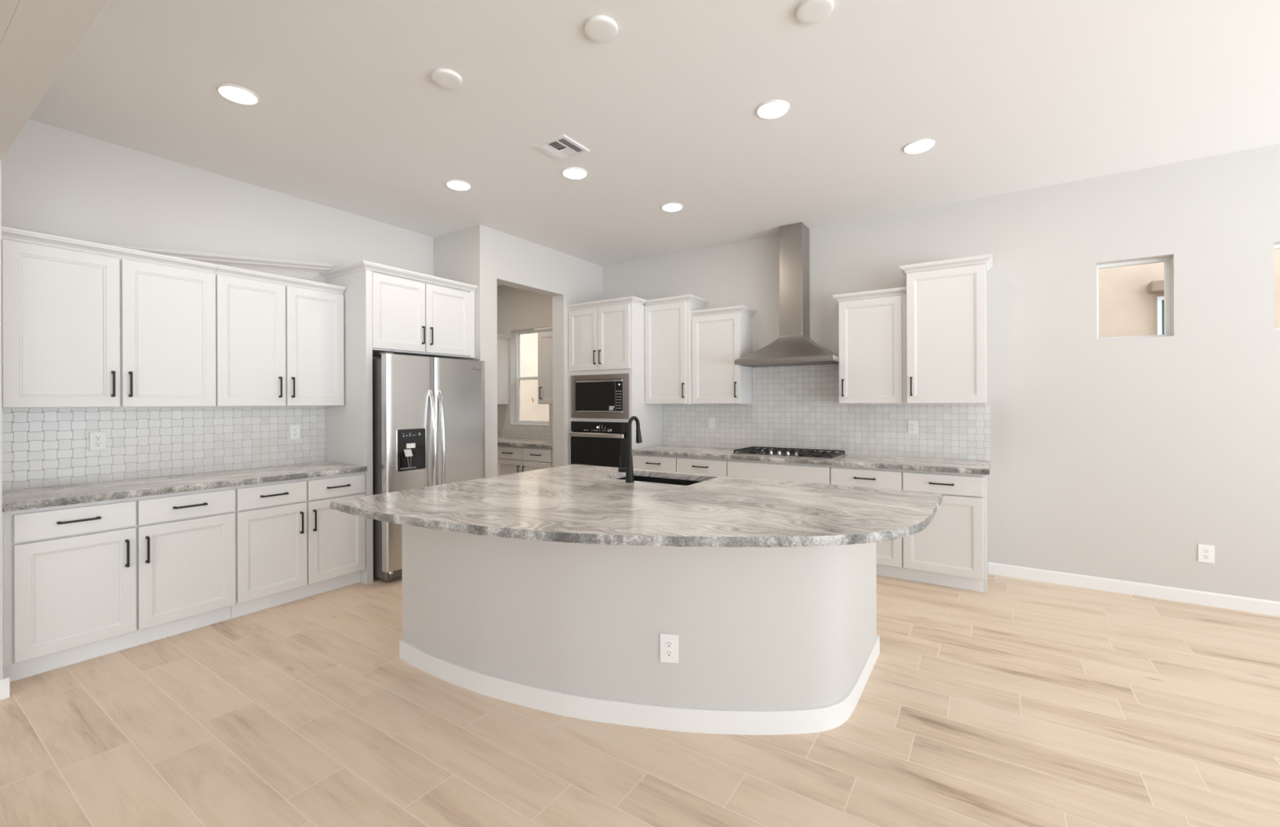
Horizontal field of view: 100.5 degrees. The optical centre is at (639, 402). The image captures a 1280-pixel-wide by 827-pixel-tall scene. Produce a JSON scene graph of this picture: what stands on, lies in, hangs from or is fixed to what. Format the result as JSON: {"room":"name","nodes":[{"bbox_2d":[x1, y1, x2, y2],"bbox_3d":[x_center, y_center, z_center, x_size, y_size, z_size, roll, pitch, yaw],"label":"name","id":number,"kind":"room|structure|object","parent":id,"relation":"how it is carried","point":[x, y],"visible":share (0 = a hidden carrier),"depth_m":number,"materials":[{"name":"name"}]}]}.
{"room":"kitchen","nodes":[
{"label":"kitchen","id":0,"kind":"room"},
{"bbox_2d":[0,0,19,43],"bbox_3d":[-0.673,-1.410,0.168,11.700,0.498,1.042,0,0,34],"label":"ceiling","id":1,"kind":"structure","parent":0,"point":[7,7],"depth_m":1.58,"materials":[{"name":"grey paint"}]},
{"bbox_2d":[0,0,107,679],"bbox_3d":[-0.342,-0.119,0.661,11.700,3.083,0.140,0,0,34],"label":"wall header","id":2,"kind":"structure","parent":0,"point":[40,37],"depth_m":1.79,"materials":[{"name":"grey paint"}]},
{"bbox_2d":[0,676,9,699],"bbox_3d":[-4.139,1.370,3.188,2.569,0.092,0.174,0,0,34],"label":"baseboard","id":3,"kind":"structure","parent":2,"relation":"attached to","point":[4,682],"depth_m":2.54,"materials":[{"name":"white paint"}]},
{"bbox_2d":[0,119,433,359],"bbox_3d":[-2.920,-0.109,4.179,0.140,3.083,2.873,0,0,34],"label":"wall","id":4,"kind":"structure","parent":0,"point":[55,181],"depth_m":3.63,"materials":[{"name":"grey paint"}]},
{"bbox_2d":[0,226,217,408],"bbox_3d":[-3.238,-0.446,3.254,0.353,0.954,0.974,0,0,34],"label":"upper cabinet","id":5,"kind":"object","parent":4,"relation":"attached to","point":[85,324],"visible":1,"depth_m":3.13,"materials":[{"name":"white paint"}]},
{"bbox_2d":[104,244,331,270],"bbox_3d":[-2.920,-1.002,3.691,0.038,0.219,1.490,0,0,34],"label":"crown molding","id":6,"kind":"object","parent":5,"relation":"on","point":[185,255],"visible":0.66,"depth_m":3.75,"materials":[{"name":"grey paint"}]},
{"bbox_2d":[1,405,325,490],"bbox_3d":[-3.144,0.265,3.704,0.008,0.466,1.830,0,0,34],"label":"backsplash","id":7,"kind":"structure","parent":4,"relation":"attached to","point":[42,447],"depth_m":3.53,"materials":[{"name":"tile"}]},
{"bbox_2d":[88,431,106,451],"bbox_3d":[-3.386,0.244,3.324,0.009,0.118,0.076,0,0,34],"label":"power outlet","id":8,"kind":"object","parent":7,"relation":"attached to","point":[97,440],"visible":1,"depth_m":3.32,"materials":[{"name":"white plastic"}]},
{"bbox_2d":[93,435,102,440],"bbox_3d":[-3.384,0.224,3.322,0.003,0.035,0.035,0,0,34],"label":"socket","id":9,"kind":"object","parent":8,"relation":"attached to","point":[96,437],"depth_m":3.32,"materials":[{"name":"white plastic"}]},
{"bbox_2d":[93,441,102,447],"bbox_3d":[-3.383,0.263,3.322,0.003,0.035,0.035,0,0,34],"label":"socket","id":10,"kind":"object","parent":8,"relation":"attached to","point":[96,444],"depth_m":3.32,"materials":[{"name":"white plastic"}]},
{"bbox_2d":[289,424,300,439],"bbox_3d":[-2.763,0.239,4.262,0.009,0.118,0.076,0,0,34],"label":"power outlet","id":11,"kind":"object","parent":7,"relation":"attached to","point":[295,429],"visible":1,"depth_m":4.26,"materials":[{"name":"white plastic"}]},
{"bbox_2d":[215,264,346,406],"bbox_3d":[-2.734,-0.448,4.013,0.353,0.954,0.846,0,0,34],"label":"upper cabinet","id":12,"kind":"object","parent":4,"relation":"attached to","point":[280,339],"visible":1,"depth_m":3.88,"materials":[{"name":"white paint"}]},
{"bbox_2d":[433,224,493,477],"bbox_3d":[-2.498,-0.111,5.710,2.524,3.083,0.145,0,0,34],"label":"wall","id":13,"kind":"structure","parent":0,"point":[464,255],"depth_m":5.04,"materials":[{"name":"grey paint"}]},
{"bbox_2d":[492,228,602,476],"bbox_3d":[-1.000,-0.116,5.838,0.170,3.083,1.724,0,0,34],"label":"wall","id":14,"kind":"structure","parent":0,"point":[518,263],"depth_m":5.92,"materials":[{"name":"grey paint"}]},
{"bbox_2d":[0,573,1279,826],"bbox_3d":[-0.378,1.413,0.599,11.700,0.020,9.774,0,0,34],"label":"floor","id":15,"kind":"structure","parent":0,"point":[1020,702],"depth_m":2.23,"materials":[{"name":"brown wood"}]},
{"bbox_2d":[2,485,235,681],"bbox_3d":[-3.108,0.975,3.173,0.650,0.876,0.978,0,0,34],"label":"base cabinet","id":16,"kind":"object","parent":15,"relation":"on","point":[83,581],"visible":0.99,"depth_m":2.94,"materials":[{"name":"white paint"}]},
{"bbox_2d":[1,461,367,511],"bbox_3d":[-2.877,0.517,3.526,0.648,0.038,1.833,0,0,34],"label":"countertop","id":17,"kind":"structure","parent":16,"relation":"on","point":[55,495],"depth_m":3.23,"materials":[{"name":"stone"}]},
{"bbox_2d":[231,471,365,618],"bbox_3d":[-2.602,0.973,3.935,0.650,0.876,0.847,0,0,34],"label":"base cabinet","id":18,"kind":"object","parent":15,"relation":"on","point":[291,544],"visible":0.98,"depth_m":3.71,"materials":[{"name":"white paint"}]},
{"bbox_2d":[320,260,477,584],"bbox_3d":[-2.088,0.163,4.700,0.667,2.493,1.081,0,0,34],"label":"tall cabinet","id":19,"kind":"object","parent":15,"relation":"on","point":[387,308],"visible":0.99,"depth_m":4.30,"materials":[{"name":"white paint"}]},
{"bbox_2d":[372,351,484,582],"bbox_3d":[-1.959,0.509,4.627,0.876,1.791,0.942,0,0,34],"label":"refrigerator","id":20,"kind":"object","parent":15,"relation":"on","point":[428,412],"visible":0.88,"depth_m":4.26,"materials":[{"name":"grey metal"}]},
{"bbox_2d":[497,444,552,475],"bbox_3d":[-1.215,0.968,6.623,1.056,0.876,0.655,0,0,34],"label":"base cabinet","id":21,"kind":"object","parent":15,"relation":"on","point":[511,459],"visible":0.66,"depth_m":6.41,"materials":[{"name":"white paint"}]},
{"bbox_2d":[566,296,662,464],"bbox_3d":[-0.263,0.156,5.981,0.897,2.493,0.670,0,0,34],"label":"oven tower","id":22,"kind":"object","parent":15,"relation":"on","point":[606,336],"visible":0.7,"depth_m":5.70,"materials":[{"name":"white paint"}]},
{"bbox_2d":[569,421,627,467],"bbox_3d":[-0.320,0.576,5.931,0.783,0.733,0.566,0,0,34],"label":"wall oven","id":23,"kind":"object","parent":22,"relation":"in","point":[596,443],"visible":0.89,"depth_m":5.71,"materials":[{"name":"black glass"}]},
{"bbox_2d":[570,373,629,418],"bbox_3d":[-0.347,-0.063,5.894,0.783,0.472,0.376,0,0,34],"label":"microwave","id":24,"kind":"object","parent":22,"relation":"in","point":[603,397],"visible":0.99,"depth_m":5.72,"materials":[{"name":"metal"}]},
{"bbox_2d":[399,524,879,734],"bbox_3d":[0.014,0.964,2.956,2.193,0.876,1.563,0,0,34],"label":"kitchen island","id":25,"kind":"object","parent":15,"relation":"on","point":[772,640],"visible":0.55,"depth_m":2.33,"materials":[{"name":"grey paint"}]},
{"bbox_2d":[329,463,943,547],"bbox_3d":[0.018,0.507,2.730,2.557,0.038,1.916,0,0,34],"label":"island countertop","id":26,"kind":"structure","parent":25,"relation":"on","point":[583,504],"depth_m":2.42,"materials":[{"name":"stone"}]},
{"bbox_2d":[617,416,642,482],"bbox_3d":[-0.059,0.286,3.304,0.107,0.403,0.150,0,0,34],"label":"faucet","id":27,"kind":"object","parent":26,"relation":"on","point":[628,470],"visible":1,"depth_m":3.24,"materials":[{"name":"black metal"}]},
{"bbox_2d":[615,475,701,485],"bbox_3d":[0.111,0.641,3.468,0.701,0.230,0.454,0,0,34],"label":"sink","id":28,"kind":"object","parent":26,"relation":"in","point":[641,478],"visible":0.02,"depth_m":3.69,"materials":[{"name":"black plastic"}]},
{"bbox_2d":[659,633,678,662],"bbox_3d":[0.125,1.055,2.283,0.080,0.122,0.009,0,0,10],"label":"power outlet","id":29,"kind":"object","parent":25,"relation":"attached to","point":[668,643],"visible":1,"depth_m":2.28,"materials":[{"name":"white plastic"}]},
{"bbox_2d":[665,640,673,648],"bbox_3d":[0.124,1.036,2.280,0.035,0.035,0.003,0,0,10],"label":"socket","id":30,"kind":"object","parent":29,"relation":"attached to","point":[668,643],"depth_m":2.28,"materials":[{"name":"white plastic"}]},
{"bbox_2d":[665,648,673,657],"bbox_3d":[0.125,1.075,2.280,0.035,0.035,0.003,0,0,10],"label":"socket","id":31,"kind":"object","parent":29,"relation":"attached to","point":[668,652],"depth_m":2.28,"materials":[{"name":"white plastic"}]},
{"bbox_2d":[632,453,727,475],"bbox_3d":[0.526,0.962,5.468,1.062,0.876,0.655,0,0,34],"label":"base cabinet","id":32,"kind":"object","parent":15,"relation":"on","point":[700,465],"visible":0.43,"depth_m":5.19,"materials":[{"name":"white paint"}]},
{"bbox_2d":[727,458,831,484],"bbox_3d":[1.355,0.959,4.918,0.926,0.876,0.655,0,0,34],"label":"base cabinet","id":33,"kind":"object","parent":15,"relation":"on","point":[783,471],"visible":0.12,"depth_m":4.65,"materials":[{"name":"white paint"}]},
{"bbox_2d":[831,465,987,592],"bbox_3d":[2.195,0.956,4.361,1.087,0.876,0.655,0,0,34],"label":"base cabinet","id":34,"kind":"object","parent":15,"relation":"on","point":[952,550],"visible":0.52,"depth_m":3.98,"materials":[{"name":"white paint"}]},
{"bbox_2d":[631,444,990,475],"bbox_3d":[1.372,0.502,4.906,3.108,0.038,0.654,0,0,34],"label":"countertop","id":35,"kind":"structure","parent":34,"relation":"on","point":[948,465],"depth_m":4.44,"materials":[{"name":"stone"}]},
{"bbox_2d":[731,446,846,459],"bbox_3d":[1.371,0.459,4.912,0.910,0.046,0.505,0,0,34],"label":"gas cooktop","id":36,"kind":"object","parent":35,"relation":"in","point":[751,451],"visible":1,"depth_m":4.82,"materials":[{"name":"metal"}]},
{"bbox_2d":[731,453,846,459],"bbox_3d":[1.371,0.478,4.912,0.910,0.010,0.505,0,0,34],"label":"steel tray","id":37,"kind":"object","parent":36,"relation":"attached to","point":[810,455],"depth_m":4.69,"materials":[{"name":"metal"}]},
{"bbox_3d":[-2.053,0.971,7.180,0.954,0.876,0.655,0,0,34],"label":"base cabinet","id":38,"kind":"object","parent":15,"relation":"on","visible":0},
{"bbox_2d":[497,436,552,448],"bbox_3d":[-1.674,0.513,6.928,2.156,0.038,0.653,0,0,34],"label":"countertop","id":39,"kind":"structure","parent":38,"relation":"on","point":[544,443],"depth_m":6.57,"materials":[{"name":"stone"}]},
{"bbox_2d":[28,0,1279,285],"bbox_3d":[-0.378,-1.726,0.607,11.990,0.169,10.100,0,0,34],"label":"ceiling","id":40,"kind":"structure","parent":0,"point":[350,116],"depth_m":2.94,"materials":[{"name":"white paint"}]},
{"bbox_2d":[215,83,260,104],"bbox_3d":[-2.155,-1.647,2.856,0.190,0.013,0.190,0,0,34],"label":"recessed light","id":41,"kind":"object","parent":40,"relation":"in","point":[235,93],"visible":1,"depth_m":2.83,"materials":[{"name":"white paint"}]},
{"bbox_2d":[445,179,471,190],"bbox_3d":[-1.381,-1.650,4.053,0.190,0.013,0.190,0,0,34],"label":"recessed light","id":42,"kind":"object","parent":40,"relation":"in","point":[457,184],"visible":1,"depth_m":4.03,"materials":[{"name":"white plastic"}]},
{"bbox_2d":[533,133,589,161],"bbox_3d":[-0.508,-1.654,3.469,0.254,0.011,0.254,0,0,34],"label":"ceiling vent","id":43,"kind":"object","parent":40,"relation":"in","point":[562,148],"visible":1,"depth_m":3.46,"materials":[{"name":"white metal"}]},
{"bbox_2d":[561,167,587,178],"bbox_3d":[-0.473,-1.653,3.849,0.190,0.013,0.190,0,0,34],"label":"recessed light","id":44,"kind":"object","parent":40,"relation":"in","point":[569,172],"visible":1,"depth_m":3.83,"materials":[{"name":"white plastic"}]},
{"bbox_2d":[661,202,683,211],"bbox_3d":[0.273,-1.656,4.526,0.190,0.013,0.190,0,0,34],"label":"recessed light","id":45,"kind":"object","parent":40,"relation":"in","point":[671,206],"visible":1,"depth_m":4.50,"materials":[{"name":"white plastic"}]},
{"bbox_2d":[755,99,790,118],"bbox_3d":[0.753,-1.657,3.021,0.190,0.013,0.190,0,0,34],"label":"recessed light","id":46,"kind":"object","parent":40,"relation":"in","point":[774,108],"visible":1,"depth_m":3.00,"materials":[{"name":"white plastic"}]},
{"bbox_2d":[902,138,935,153],"bbox_3d":[1.815,-1.661,3.465,0.190,0.013,0.190,0,0,34],"label":"recessed light","id":47,"kind":"object","parent":40,"relation":"in","point":[920,145],"visible":1,"depth_m":3.44,"materials":[{"name":"white plastic"}]},
{"bbox_2d":[497,143,1279,601],"bbox_3d":[2.430,-0.128,4.702,11.850,3.083,0.176,0,0,34],"label":"wall","id":48,"kind":"structure","parent":0,"point":[1115,459],"depth_m":3.95,"materials":[{"name":"grey paint"}]},
{"bbox_2d":[497,333,511,404],"bbox_3d":[-2.153,-0.447,7.427,0.642,0.948,0.348,0,0,34],"label":"upper cabinet","id":49,"kind":"object","parent":48,"relation":"attached to","point":[503,340],"visible":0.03,"depth_m":7.33,"materials":[{"name":"white paint"}]},
{"bbox_2d":[497,404,552,439],"bbox_3d":[-1.494,0.259,7.196,2.151,0.466,0.008,0,0,34],"label":"backsplash","id":50,"kind":"structure","parent":48,"relation":"attached to","point":[504,429],"depth_m":7.32,"materials":[{"name":"tile"}]},
{"bbox_2d":[510,423,549,426],"bbox_3d":[-1.470,0.304,7.235,0.724,0.016,0.106,0,0,34],"label":"trim","id":51,"kind":"structure","parent":48,"relation":"attached to","point":[510,424],"depth_m":7.20,"materials":[{"name":"white paint"}]},
{"bbox_2d":[515,329,549,424],"bbox_3d":[-1.432,-0.343,7.296,0.728,1.309,0.062,0,0,34],"label":"window","id":52,"kind":"structure","parent":48,"relation":"in","point":[518,378],"depth_m":7.46,"materials":[{"name":"white plastic"}]},
{"bbox_2d":[533,326,552,404],"bbox_3d":[-0.969,-0.451,6.641,0.658,0.948,0.348,0,0,34],"label":"upper cabinet","id":53,"kind":"object","parent":48,"relation":"attached to","point":[544,334],"visible":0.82,"depth_m":6.62,"materials":[{"name":"white paint"}]},
{"bbox_2d":[644,294,708,404],"bbox_3d":[0.385,-0.536,5.703,0.577,1.109,0.414,0,0,34],"label":"upper cabinet","id":54,"kind":"object","parent":48,"relation":"attached to","point":[668,320],"visible":0.96,"depth_m":5.56,"materials":[{"name":"white paint"}]},
{"bbox_2d":[690,305,755,404],"bbox_3d":[0.850,-0.460,5.434,0.577,0.953,0.348,0,0,34],"label":"upper cabinet","id":55,"kind":"object","parent":48,"relation":"attached to","point":[721,336],"visible":1,"depth_m":5.32,"materials":[{"name":"white paint"}]},
{"bbox_2d":[734,222,839,367],"bbox_3d":[1.400,-1.010,4.964,0.904,1.310,0.505,0,0,34],"label":"range hood","id":56,"kind":"object","parent":48,"relation":"attached to","point":[794,346],"visible":0.92,"depth_m":4.96,"materials":[{"name":"metal"}]},
{"bbox_2d":[662,364,990,461],"bbox_3d":[1.551,0.034,5.175,3.098,0.896,0.008,0,0,34],"label":"backsplash","id":57,"kind":"structure","parent":48,"relation":"attached to","point":[793,406],"depth_m":5.05,"materials":[{"name":"tile"}]},
{"bbox_2d":[708,417,715,428],"bbox_3d":[0.766,0.219,5.685,0.076,0.118,0.009,0,0,34],"label":"light switch","id":58,"kind":"object","parent":57,"relation":"attached to","point":[711,420],"visible":1,"depth_m":5.68,"materials":[{"name":"white plastic"}]},
{"bbox_2d":[907,420,917,434],"bbox_3d":[2.368,0.215,4.622,0.076,0.118,0.009,0,0,34],"label":"power outlet","id":59,"kind":"object","parent":57,"relation":"attached to","point":[912,424],"visible":1,"depth_m":4.62,"materials":[{"name":"white plastic"}]},
{"bbox_2d":[832,286,906,404],"bbox_3d":[2.029,-0.466,4.652,0.585,0.956,0.348,0,0,34],"label":"upper cabinet","id":60,"kind":"object","parent":48,"relation":"attached to","point":[872,324],"visible":0.94,"depth_m":4.52,"materials":[{"name":"white paint"}]},
{"bbox_2d":[899,253,992,404],"bbox_3d":[2.482,-0.548,4.312,0.629,1.118,0.414,0,0,34],"label":"upper cabinet","id":61,"kind":"object","parent":48,"relation":"attached to","point":[946,300],"visible":1,"depth_m":4.17,"materials":[{"name":"white paint"}]},
{"bbox_2d":[1096,257,1170,339],"bbox_3d":[3.634,-0.751,3.941,0.413,0.573,0.050,0,0,34],"label":"window","id":62,"kind":"structure","parent":48,"relation":"in","point":[1166,260],"depth_m":3.85,"materials":[{"name":"white plastic"}]},
{"bbox_2d":[987,561,1279,616],"bbox_3d":[5.011,1.338,2.879,5.240,0.092,0.014,0,0,34],"label":"baseboard","id":63,"kind":"structure","parent":48,"relation":"attached to","point":[1172,593],"depth_m":3.81,"materials":[{"name":"white paint"}]},
{"bbox_2d":[1197,543,1214,563],"bbox_3d":[3.871,1.035,3.637,0.080,0.122,0.009,0,0,34],"label":"power outlet","id":64,"kind":"object","parent":48,"relation":"attached to","point":[1206,553],"visible":1,"depth_m":3.63,"materials":[{"name":"white plastic"}]},
{"bbox_2d":[1202,548,1209,553],"bbox_3d":[3.869,1.015,3.635,0.035,0.035,0.003,0,0,34],"label":"socket","id":65,"kind":"object","parent":64,"relation":"attached to","point":[1204,550],"depth_m":3.63,"materials":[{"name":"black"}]},
{"bbox_2d":[1202,554,1209,559],"bbox_3d":[3.869,1.054,3.635,0.035,0.035,0.003,0,0,34],"label":"socket","id":66,"kind":"object","parent":64,"relation":"attached to","point":[1204,556],"depth_m":3.63,"materials":[{"name":"white plastic"}]},
{"bbox_2d":[1274,244,1279,329],"bbox_3d":[4.370,-0.757,3.452,0.413,0.573,0.050,0,0,34],"label":"window","id":67,"kind":"structure","parent":48,"relation":"in","point":[1276,246],"depth_m":3.52,"materials":[{"name":"white plastic"}]},
{"label":"outside","id":68,"kind":"structure","parent":0,"visible":0},
{"bbox_3d":[4.110,1.572,8.899,21.000,0.130,8.630,0,0,34],"label":"ground","id":69,"kind":"structure","parent":68,"visible":0},
{"bbox_2d":[520,248,1279,421],"bbox_3d":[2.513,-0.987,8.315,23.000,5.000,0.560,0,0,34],"label":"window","id":70,"kind":"structure","parent":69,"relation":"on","point":[1131,298],"depth_m":6.13,"materials":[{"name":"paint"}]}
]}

